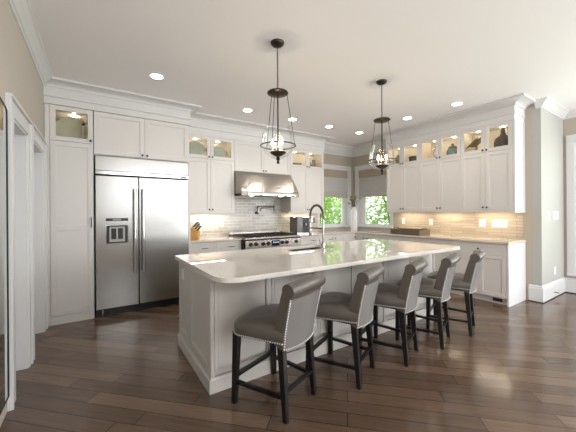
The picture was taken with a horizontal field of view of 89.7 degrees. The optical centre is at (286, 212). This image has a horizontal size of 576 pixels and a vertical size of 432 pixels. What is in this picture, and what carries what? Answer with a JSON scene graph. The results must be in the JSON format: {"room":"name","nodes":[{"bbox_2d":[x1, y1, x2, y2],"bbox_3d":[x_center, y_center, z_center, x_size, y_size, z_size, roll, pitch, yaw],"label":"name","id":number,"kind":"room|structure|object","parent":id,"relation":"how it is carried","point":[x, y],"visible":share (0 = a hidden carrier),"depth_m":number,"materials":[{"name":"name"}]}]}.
{"room":"kitchen","nodes":[
{"label":"kitchen","id":0,"kind":"room"},
{"bbox_2d":[0,0,44,426],"bbox_3d":[-0.836,-0.129,0.187,0.150,2.990,9.230,0,0,-33],"label":"wall","id":1,"kind":"structure","parent":0,"point":[19,76],"depth_m":2.32,"materials":[{"name":"paint"}]},
{"bbox_2d":[0,97,9,414],"bbox_3d":[-1.667,0.256,1.607,0.016,2.012,0.902,0,0,-33],"label":"wall mirror","id":2,"kind":"object","parent":1,"relation":"attached to","point":[4,244],"visible":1,"depth_m":1.91,"materials":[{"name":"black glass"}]},
{"bbox_2d":[5,92,33,411],"bbox_3d":[-2.210,0.274,2.270,0.240,2.202,0.781,0,0,-33],"label":"door","id":3,"kind":"structure","parent":1,"relation":"in","point":[20,186],"depth_m":2.52,"materials":[{"name":"paint"}]},
{"bbox_2d":[7,0,52,83],"bbox_3d":[-0.541,-1.574,-0.050,0.100,0.105,8.300,0,0,-33],"label":"trim","id":4,"kind":"structure","parent":1,"relation":"attached to","point":[22,12],"depth_m":2.55,"materials":[{"name":"paint"}]},
{"bbox_2d":[32,123,47,359],"bbox_3d":[-2.698,0.272,3.012,0.240,2.212,0.916,0,0,-33],"label":"door","id":5,"kind":"structure","parent":1,"relation":"in","point":[39,144],"depth_m":3.31,"materials":[{"name":"paint"}]},
{"bbox_2d":[43,77,200,124],"bbox_3d":[-2.204,-1.473,4.084,1.865,0.285,0.484,0,0,-33],"label":"trim","id":6,"kind":"structure","parent":1,"relation":"attached to","point":[58,91],"depth_m":3.86,"materials":[{"name":"paint"}]},
{"bbox_2d":[94,153,353,303],"bbox_3d":[-0.851,-0.129,5.785,6.300,2.990,0.140,0,0,-33],"label":"wall","id":7,"kind":"structure","parent":0,"point":[331,159],"depth_m":7.09,"materials":[{"name":"paint"}]},
{"bbox_2d":[189,134,234,211],"bbox_3d":[-1.396,-0.653,5.104,0.873,1.295,0.398,0,0,-33],"label":"upper cabinet","id":8,"kind":"object","parent":7,"relation":"attached to","point":[211,176],"visible":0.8,"depth_m":4.99,"materials":[{"name":"white paint"}]},
{"bbox_2d":[189,141,206,154],"bbox_3d":[-1.522,-1.075,4.953,0.385,0.276,0.060,0,0,-33],"label":"dish","id":9,"kind":"object","parent":8,"relation":"in","point":[195,147],"visible":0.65,"depth_m":4.92,"materials":[{"name":"green ceramic"}]},
{"bbox_2d":[190,212,234,213],"bbox_3d":[-1.305,0.009,4.973,0.873,0.030,0.020,0,0,-33],"label":"rail","id":10,"kind":"object","parent":8,"relation":"attached to","point":[190,212],"visible":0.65,"depth_m":4.98,"materials":[{"name":"white paint"}]},
{"bbox_2d":[214,146,228,156],"bbox_3d":[-1.184,-1.056,5.175,0.328,0.235,0.060,0,0,-33],"label":"dish","id":11,"kind":"object","parent":8,"relation":"in","point":[218,151],"visible":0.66,"depth_m":5.15,"materials":[{"name":"green ceramic"}]},
{"bbox_2d":[190,212,317,236],"bbox_3d":[-0.571,0.216,5.878,3.090,0.452,0.010,0,0,-33],"label":"tile backsplash","id":12,"kind":"structure","parent":7,"relation":"attached to","point":[239,221],"depth_m":5.69,"materials":[{"name":"white tile"}]},
{"bbox_2d":[234,197,280,211],"bbox_3d":[-0.627,-0.378,5.844,1.217,0.735,0.010,0,0,-33],"label":"tile backsplash","id":13,"kind":"structure","parent":7,"relation":"attached to","point":[241,204],"depth_m":5.85,"materials":[{"name":"white tile"}]},
{"bbox_2d":[255,205,273,213],"bbox_3d":[-0.437,-0.062,5.875,0.410,0.190,0.144,0,0,-33],"label":"pot filler","id":14,"kind":"object","parent":13,"relation":"attached to","point":[256,212],"visible":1,"depth_m":5.83,"materials":[{"name":"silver metal"}]},
{"bbox_2d":[234,140,289,174],"bbox_3d":[-0.524,-1.032,5.680,1.216,0.550,0.398,0,0,-33],"label":"upper cabinet","id":15,"kind":"object","parent":7,"relation":"attached to","point":[248,156],"visible":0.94,"depth_m":5.48,"materials":[{"name":"white paint"}]},
{"bbox_2d":[234,171,298,197],"bbox_3d":[-0.431,-0.525,5.545,1.206,0.460,0.703,0,0,-33],"label":"range hood","id":16,"kind":"object","parent":15,"relation":"attached to","point":[246,184],"visible":0.95,"depth_m":5.34,"materials":[{"name":"metal"}]},
{"bbox_2d":[189,112,334,152],"bbox_3d":[-0.412,-1.467,5.673,3.155,0.320,0.540,0,0,-33],"label":"trim","id":17,"kind":"structure","parent":7,"relation":"attached to","point":[202,124],"depth_m":5.33,"materials":[{"name":"paint"}]},
{"bbox_2d":[281,148,323,211],"bbox_3d":[0.357,-0.665,6.258,0.885,1.295,0.398,0,0,-33],"label":"upper cabinet","id":18,"kind":"object","parent":7,"relation":"attached to","point":[308,180],"visible":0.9,"depth_m":6.13,"materials":[{"name":"white paint"}]},
{"bbox_2d":[311,159,315,166],"bbox_3d":[0.612,-1.066,6.458,0.138,0.230,0.120,0,0,4],"label":"glass pitcher","id":19,"kind":"object","parent":18,"relation":"in","point":[313,163],"visible":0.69,"depth_m":6.42,"materials":[{"name":"clear glass"}]},
{"bbox_2d":[318,164,350,227],"bbox_3d":[1.148,-0.399,7.066,1.090,1.506,0.180,0,0,-33],"label":"window","id":20,"kind":"structure","parent":7,"relation":"in","point":[345,208],"depth_m":7.26,"materials":[{"name":"paint"}]},
{"bbox_2d":[324,169,347,197],"bbox_3d":[1.121,-0.703,7.011,0.958,0.665,0.044,0,0,-33],"label":"roman shade","id":21,"kind":"object","parent":20,"relation":"attached to","point":[335,181],"visible":0.64,"depth_m":7.05,"materials":[{"name":"fabric"}]},
{"bbox_2d":[324,138,385,156],"bbox_3d":[1.545,-1.523,6.542,1.190,0.235,1.240,0,0,-33],"label":"trim","id":22,"kind":"structure","parent":7,"relation":"attached to","point":[330,148],"depth_m":6.94,"materials":[{"name":"paint"}]},
{"bbox_2d":[0,292,575,431],"bbox_3d":[1.866,1.398,2.000,8.100,0.100,9.500,0,0,-33],"label":"floor","id":23,"kind":"structure","parent":0,"point":[127,371],"depth_m":2.31,"materials":[{"name":"brown wood"}]},
{"bbox_2d":[44,103,94,325],"bbox_3d":[-2.895,0.027,3.909,0.490,2.704,0.747,0,0,-33],"label":"pantry cabinet","id":24,"kind":"object","parent":23,"relation":"on","point":[70,161],"visible":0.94,"depth_m":3.63,"materials":[{"name":"white paint"}]},
{"bbox_2d":[56,117,87,138],"bbox_3d":[-2.848,-1.091,3.844,0.348,0.354,0.119,0,0,-33],"label":"plate","id":25,"kind":"object","parent":24,"relation":"in","point":[65,126],"visible":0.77,"depth_m":3.81,"materials":[{"name":"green ceramic"}]},
{"bbox_2d":[82,123,84,138],"bbox_3d":[-2.704,-1.052,3.852,0.070,0.273,0.070,0,0,-33],"label":"candlestick","id":26,"kind":"object","parent":24,"relation":"in","point":[83,124],"visible":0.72,"depth_m":3.84,"materials":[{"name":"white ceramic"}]},
{"bbox_2d":[95,155,188,316],"bbox_3d":[-2.149,0.312,4.323,1.186,2.125,0.765,0,0,-33],"label":"refrigerator","id":27,"kind":"object","parent":23,"relation":"on","point":[142,216],"visible":0.94,"depth_m":4.01,"materials":[{"name":"silver metal"}]},
{"bbox_2d":[94,111,188,162],"bbox_3d":[-2.186,-1.044,4.382,1.218,0.568,0.744,0,0,-33],"label":"upper cabinet","id":28,"kind":"object","parent":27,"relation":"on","point":[115,135],"visible":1,"depth_m":4.06,"materials":[{"name":"white paint"}]},
{"bbox_2d":[47,103,189,125],"bbox_3d":[-2.404,-1.471,4.261,1.725,0.282,0.710,0,0,-33],"label":"trim","id":29,"kind":"structure","parent":28,"relation":"attached to","point":[47,103],"depth_m":3.93,"materials":[{"name":"white paint"}]},
{"bbox_2d":[188,163,190,253],"bbox_3d":[-1.681,0.305,4.727,0.025,2.132,0.712,0,0,-33],"label":"end panel","id":30,"kind":"object","parent":23,"relation":"on","point":[188,163],"visible":0.21,"depth_m":4.43,"materials":[{"name":"white paint"}]},
{"bbox_2d":[190,240,244,253],"bbox_3d":[-1.284,0.919,4.973,0.897,0.900,0.727,0,0,-33],"label":"base cabinet","id":31,"kind":"object","parent":23,"relation":"on","point":[196,248],"depth_m":4.75,"materials":[{"name":"white paint"}]},
{"bbox_2d":[190,236,241,243],"bbox_3d":[-1.313,0.466,4.993,0.876,0.035,0.649,0,0,-33],"label":"countertop","id":32,"kind":"structure","parent":31,"relation":"on","point":[221,238],"depth_m":4.82,"materials":[{"name":"stone"}]},
{"bbox_2d":[190,222,201,238],"bbox_3d":[-1.556,0.301,4.940,0.200,0.295,0.121,0,0,2],"label":"knife block","id":33,"kind":"object","parent":32,"relation":"on","point":[194,232],"visible":0.99,"depth_m":4.88,"materials":[{"name":"brown wood"}]},
{"bbox_2d":[229,230,301,248],"bbox_3d":[-0.392,0.870,5.506,1.178,0.985,0.800,0,0,-33],"label":"range","id":34,"kind":"object","parent":23,"relation":"on","point":[276,238],"visible":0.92,"depth_m":5.29,"materials":[{"name":"metal"}]},
{"bbox_2d":[230,234,300,239],"bbox_3d":[-0.418,0.450,5.540,1.178,0.025,0.718,0,0,-33],"label":"cooktop","id":35,"kind":"object","parent":34,"relation":"in","point":[243,236],"depth_m":5.29,"materials":[{"name":"metal"}]},
{"bbox_2d":[231,273,325,423],"bbox_3d":[-0.039,0.895,2.118,0.603,0.934,0.533,0,0,36],"label":"counter stool","id":36,"kind":"object","parent":23,"relation":"on","point":[286,325],"visible":1,"depth_m":1.96,"materials":[{"name":"grey leather"}]},
{"bbox_2d":[178,254,433,394],"bbox_3d":[0.425,0.915,3.430,3.068,0.885,1.018,0,0,-33],"label":"kitchen island","id":37,"kind":"object","parent":23,"relation":"on","point":[209,310],"visible":0.34,"depth_m":2.45,"materials":[{"name":"paint"}]},
{"bbox_2d":[175,239,459,282],"bbox_3d":[0.505,0.453,3.308,3.125,0.036,1.355,0,0,-33],"label":"island countertop","id":38,"kind":"structure","parent":37,"relation":"on","point":[235,266],"depth_m":2.81,"materials":[{"name":"stone"}]},
{"bbox_2d":[289,247,320,250],"bbox_3d":[0.242,0.566,3.604,0.656,0.185,0.376,0,0,-33],"label":"sink","id":39,"kind":"object","parent":38,"relation":"in","point":[314,247],"visible":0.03,"depth_m":3.83,"materials":[{"name":"metal"}]},
{"bbox_2d":[308,204,325,249],"bbox_3d":[0.346,0.165,3.509,0.110,0.542,0.288,0,0,-37],"label":"kitchen faucet","id":40,"kind":"object","parent":38,"relation":"on","point":[310,227],"visible":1,"depth_m":3.45,"materials":[{"name":"metal"}]},
{"bbox_2d":[301,235,325,244],"bbox_3d":[0.370,0.915,6.097,0.700,0.885,0.668,0,0,-33],"label":"base cabinet","id":41,"kind":"object","parent":23,"relation":"on","point":[307,239],"visible":0.12,"depth_m":5.84,"materials":[{"name":"white paint"}]},
{"bbox_2d":[326,233,355,242],"bbox_3d":[1.030,0.911,6.531,0.876,0.885,0.668,0,0,-33],"label":"base cabinet","id":42,"kind":"object","parent":23,"relation":"on","point":[338,237],"visible":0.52,"depth_m":6.27,"materials":[{"name":"white paint"}]},
{"bbox_2d":[305,264,383,389],"bbox_3d":[0.511,0.891,2.470,0.603,0.934,0.533,0,0,33],"label":"counter stool","id":43,"kind":"object","parent":23,"relation":"on","point":[355,309],"visible":0.87,"depth_m":2.28,"materials":[{"name":"grey leather"}]},
{"bbox_2d":[355,233,378,239],"bbox_3d":[1.965,0.904,6.412,0.652,0.885,0.660,0,0,-33],"label":"base cabinet","id":44,"kind":"object","parent":23,"relation":"on","point":[358,236],"visible":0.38,"depth_m":6.26,"materials":[{"name":"white paint"}]},
{"bbox_2d":[358,257,427,366],"bbox_3d":[1.028,0.888,2.796,0.603,0.934,0.533,0,0,37],"label":"counter stool","id":45,"kind":"object","parent":23,"relation":"on","point":[403,298],"visible":0.77,"depth_m":2.60,"materials":[{"name":"grey leather"}]},
{"bbox_2d":[379,235,410,241],"bbox_3d":[2.344,0.902,5.833,0.655,0.885,0.720,0,0,-33],"label":"base cabinet","id":46,"kind":"object","parent":23,"relation":"on","point":[395,238],"visible":0.16,"depth_m":5.65,"materials":[{"name":"white paint"}]},
{"bbox_2d":[395,253,459,349],"bbox_3d":[1.514,0.884,3.103,0.603,0.934,0.533,0,0,38],"label":"counter stool","id":47,"kind":"object","parent":23,"relation":"on","point":[439,289],"visible":0.66,"depth_m":2.89,"materials":[{"name":"grey leather"}]},
{"bbox_2d":[410,238,455,293],"bbox_3d":[2.756,0.899,5.207,0.655,0.885,0.775,0,0,-33],"label":"base cabinet","id":48,"kind":"object","parent":23,"relation":"on","point":[438,257],"visible":0.15,"depth_m":4.94,"materials":[{"name":"white paint"}]},
{"bbox_2d":[426,249,485,336],"bbox_3d":[1.979,0.881,3.397,0.603,0.934,0.533,0,0,37],"label":"counter stool","id":49,"kind":"object","parent":23,"relation":"on","point":[467,282],"visible":0.73,"depth_m":3.18,"materials":[{"name":"grey leather"}]},
{"bbox_2d":[454,241,525,306],"bbox_3d":[3.180,0.896,4.567,0.655,0.885,0.757,0,0,-33],"label":"base cabinet","id":50,"kind":"object","parent":23,"relation":"on","point":[492,277],"depth_m":4.28,"materials":[{"name":"white paint"}]},
{"bbox_2d":[295,230,525,244],"bbox_3d":[1.778,0.446,5.298,2.186,0.035,3.535,0,0,-33],"label":"countertop","id":51,"kind":"structure","parent":50,"relation":"on","point":[334,232],"depth_m":5.10,"materials":[{"name":"stone"}]},
{"bbox_2d":[290,216,315,233],"bbox_3d":[0.336,0.260,6.100,0.440,0.352,0.330,0,0,-27],"label":"coffee maker","id":52,"kind":"object","parent":51,"relation":"on","point":[298,224],"visible":0.94,"depth_m":5.98,"materials":[{"name":"grey plastic"}]},
{"bbox_2d":[347,195,360,230],"bbox_3d":[1.582,-0.003,6.821,0.306,0.860,0.373,0,0,-17],"label":"vase","id":53,"kind":"object","parent":51,"relation":"on","point":[353,211],"visible":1,"depth_m":6.74,"materials":[{"name":"ceramic"}]},
{"bbox_2d":[318,227,396,231],"bbox_3d":[1.569,0.392,6.526,1.189,0.076,1.279,0,0,-33],"label":"window sill","id":54,"kind":"structure","parent":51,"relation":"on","point":[330,228],"depth_m":6.94,"materials":[{"name":"white wood"}]},
{"bbox_2d":[390,227,429,234],"bbox_3d":[2.416,0.356,5.682,0.360,0.131,0.620,0,0,-33],"label":"serving tray","id":55,"kind":"object","parent":51,"relation":"on","point":[423,231],"visible":1,"depth_m":5.52,"materials":[{"name":"brown wood"}]},
{"bbox_2d":[29,0,575,145],"bbox_3d":[1.845,-1.692,2.000,8.100,0.100,9.500,0,0,-33],"label":"ceiling","id":56,"kind":"structure","parent":0,"point":[218,56],"depth_m":2.97,"materials":[{"name":"paint"}]},
{"bbox_2d":[149,73,163,79],"bbox_3d":[-1.546,-1.617,3.443,0.164,0.006,0.164,0,0,-33],"label":"recessed light","id":57,"kind":"object","parent":56,"relation":"in","point":[156,76],"visible":1,"depth_m":3.44,"materials":[{"name":"paint"}]},
{"bbox_2d":[242,108,252,111],"bbox_3d":[-0.621,-1.623,4.602,0.164,0.006,0.164,0,0,-33],"label":"recessed light","id":58,"kind":"object","parent":56,"relation":"in","point":[246,109],"visible":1,"depth_m":4.60,"materials":[{"name":"paint"}]},
{"bbox_2d":[260,38,295,163],"bbox_3d":[-0.085,-1.047,2.774,0.347,1.165,0.347,0,0,-33],"label":"pendant light","id":59,"kind":"object","parent":56,"relation":"hanging from","point":[277,43],"visible":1,"depth_m":2.76,"materials":[{"name":"brown metal"}]},
{"bbox_2d":[270,138,285,156],"bbox_3d":[-0.082,-0.622,2.774,0.156,0.175,0.156,0,0,-33],"label":"candle","id":60,"kind":"object","parent":59,"relation":"on","point":[279,152],"depth_m":2.75,"materials":[{"name":"white wax"}]},
{"bbox_2d":[368,79,396,174],"bbox_3d":[1.189,-1.056,3.612,0.347,1.165,0.347,0,0,-33],"label":"pendant light","id":61,"kind":"object","parent":56,"relation":"hanging from","point":[381,119],"visible":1,"depth_m":3.59,"materials":[{"name":"brown metal"}]},
{"bbox_2d":[376,155,388,168],"bbox_3d":[1.192,-0.630,3.612,0.156,0.175,0.156,0,0,-33],"label":"candle","id":62,"kind":"object","parent":61,"relation":"on","point":[381,166],"depth_m":3.58,"materials":[{"name":"white wax"}]},
{"bbox_2d":[451,102,462,105],"bbox_3d":[2.584,-1.644,4.389,0.164,0.006,0.164,0,0,-33],"label":"recessed light","id":63,"kind":"object","parent":56,"relation":"in","point":[455,103],"visible":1,"depth_m":4.38,"materials":[{"name":"paint"}]},
{"bbox_2d":[353,105,532,299],"bbox_3d":[2.763,-0.153,5.905,0.130,2.990,3.628,0,0,-33],"label":"wall","id":64,"kind":"structure","parent":0,"point":[360,160],"depth_m":4.41,"materials":[{"name":"paint"}]},
{"bbox_2d":[355,161,392,227],"bbox_3d":[2.086,-0.405,6.887,0.180,1.506,1.110,0,0,-33],"label":"window","id":65,"kind":"structure","parent":64,"relation":"in","point":[361,206],"depth_m":7.20,"materials":[{"name":"paint"}]},
{"bbox_2d":[359,168,386,197],"bbox_3d":[2.084,-0.709,6.827,0.044,0.665,0.978,0,0,-33],"label":"roman shade","id":66,"kind":"object","parent":65,"relation":"attached to","point":[372,183],"visible":0.65,"depth_m":6.87,"materials":[{"name":"fabric"}]},
{"bbox_2d":[386,141,419,210],"bbox_3d":[2.451,-0.694,5.877,0.410,1.325,0.742,0,0,-33],"label":"upper cabinet","id":67,"kind":"object","parent":64,"relation":"attached to","point":[403,177],"visible":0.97,"depth_m":5.79,"materials":[{"name":"white paint"}]},
{"bbox_2d":[409,156,416,160],"bbox_3d":[2.498,-1.029,5.671,0.200,0.130,0.200,0,0,-33],"label":"stack","id":68,"kind":"object","parent":67,"relation":"in","point":[411,158],"visible":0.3,"depth_m":5.60,"materials":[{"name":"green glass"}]},
{"bbox_2d":[419,132,460,210],"bbox_3d":[2.860,-0.697,5.256,0.410,1.325,0.742,0,0,-33],"label":"upper cabinet","id":69,"kind":"object","parent":64,"relation":"attached to","point":[440,175],"visible":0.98,"depth_m":5.17,"materials":[{"name":"white paint"}]},
{"bbox_2d":[387,210,512,212],"bbox_3d":[2.874,-0.019,5.273,0.380,0.030,2.210,0,0,-33],"label":"rail","id":70,"kind":"object","parent":69,"relation":"attached to","point":[459,210],"visible":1,"depth_m":4.83,"materials":[{"name":"white paint"}]},
{"bbox_2d":[447,143,456,154],"bbox_3d":[2.908,-1.089,5.066,0.190,0.245,0.190,0,0,-33],"label":"lidded jar","id":71,"kind":"object","parent":69,"relation":"in","point":[452,149],"visible":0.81,"depth_m":5.01,"materials":[{"name":"green ceramic"}]},
{"bbox_2d":[374,93,535,147],"bbox_3d":[2.798,-1.504,5.217,0.553,0.290,2.570,0,0,-33],"label":"trim","id":72,"kind":"structure","parent":64,"relation":"attached to","point":[513,107],"depth_m":4.76,"materials":[{"name":"paint"}]},
{"bbox_2d":[398,212,522,239],"bbox_3d":[3.032,0.193,5.373,0.010,0.454,2.205,0,0,-33],"label":"tile backsplash","id":73,"kind":"structure","parent":64,"relation":"attached to","point":[444,223],"depth_m":5.14,"materials":[{"name":"beige tile"}]},
{"bbox_2d":[479,219,485,226],"bbox_3d":[3.321,0.178,4.914,0.010,0.118,0.100,0,0,-33],"label":"light switch","id":74,"kind":"object","parent":73,"relation":"attached to","point":[481,222],"visible":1,"depth_m":4.91,"materials":[{"name":"plastic"}]},
{"bbox_2d":[492,220,506,227],"bbox_3d":[3.460,0.184,4.704,0.010,0.113,0.196,0,0,-33],"label":"light switch","id":75,"kind":"object","parent":73,"relation":"attached to","point":[495,223],"visible":1,"depth_m":4.70,"materials":[{"name":"plastic"}]},
{"bbox_2d":[461,119,525,212],"bbox_3d":[3.273,-0.679,4.631,0.413,1.365,0.754,0,0,-33],"label":"upper cabinet","id":76,"kind":"object","parent":64,"relation":"attached to","point":[487,171],"depth_m":4.47,"materials":[{"name":"white paint"}]},
{"bbox_2d":[466,137,480,149],"bbox_3d":[3.114,-1.120,4.753,0.084,0.306,0.327,0,0,-33],"label":"bird figurine","id":77,"kind":"object","parent":76,"relation":"in","point":[477,141],"visible":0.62,"depth_m":4.74,"materials":[{"name":"green ceramic"}]},
{"bbox_2d":[494,128,507,146],"bbox_3d":[3.345,-1.137,4.474,0.236,0.335,0.236,0,0,-33],"label":"bottle vase","id":78,"kind":"object","parent":76,"relation":"in","point":[502,140],"visible":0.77,"depth_m":4.42,"materials":[{"name":"brown ceramic"}]},
{"bbox_2d":[532,104,563,285],"bbox_3d":[4.176,-0.163,4.604,1.060,2.990,0.100,0,0,-33],"label":"wall","id":79,"kind":"structure","parent":0,"point":[547,128],"depth_m":4.43,"materials":[{"name":"paint"}]},
{"bbox_2d":[553,211,557,219],"bbox_3d":[4.262,0.047,4.594,0.198,0.127,0.010,0,0,-33],"label":"light switch","id":80,"kind":"object","parent":79,"relation":"attached to","point":[555,213],"visible":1,"depth_m":4.59,"materials":[{"name":"plastic"}]},
{"bbox_2d":[563,117,575,277],"bbox_3d":[6.184,-0.176,2.634,0.130,2.990,5.600,0,0,-33],"label":"wall","id":81,"kind":"structure","parent":0,"point":[569,125],"depth_m":4.83,"materials":[{"name":"paint"}]},
{"bbox_2d":[528,277,575,303],"bbox_3d":[5.646,1.191,2.367,1.078,0.238,5.555,0,0,-33],"label":"baseboard","id":82,"kind":"structure","parent":81,"relation":"attached to","point":[544,293],"depth_m":4.45,"materials":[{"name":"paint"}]},
{"bbox_2d":[534,97,575,119],"bbox_3d":[5.620,-1.615,2.304,1.160,0.105,5.460,0,0,-33],"label":"trim","id":83,"kind":"structure","parent":81,"relation":"attached to","point":[546,103],"depth_m":4.45,"materials":[{"name":"paint"}]},
{"bbox_2d":[566,134,575,276],"bbox_3d":[4.979,-0.119,4.420,0.180,2.316,1.010,0,0,-33],"label":"window","id":84,"kind":"structure","parent":81,"relation":"in","point":[570,139],"depth_m":4.76,"materials":[{"name":"paint"}]},
{"label":"outside","id":85,"kind":"structure","parent":0,"visible":0},
{"bbox_3d":[4.495,1.655,7.739,28.000,0.050,36.000,0,0,-33],"label":"ground","id":86,"kind":"structure","parent":85,"visible":0},
{"bbox_2d":[320,197,340,223],"bbox_3d":[0.801,0.012,9.103,2.640,3.307,1.933,0,0,-21],"label":"leafy shrub","id":87,"kind":"object","parent":86,"relation":"on","point":[327,203],"visible":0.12,"depth_m":9.08,"materials":[{"name":"green plant"}]},
{"bbox_2d":[325,197,371,223],"bbox_3d":[2.198,-0.106,11.738,2.937,3.525,2.305,0,0,-31],"label":"leafy shrub","id":88,"kind":"object","parent":86,"relation":"on","point":[331,197],"visible":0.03,"depth_m":11.52,"materials":[{"name":"green plant"}]},
{"bbox_2d":[366,196,389,223],"bbox_3d":[3.545,0.097,8.949,2.138,3.103,2.794,0,0,-33],"label":"leafy shrub","id":89,"kind":"object","parent":86,"relation":"on","point":[379,212],"visible":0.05,"depth_m":9.18,"materials":[{"name":"green plant"}]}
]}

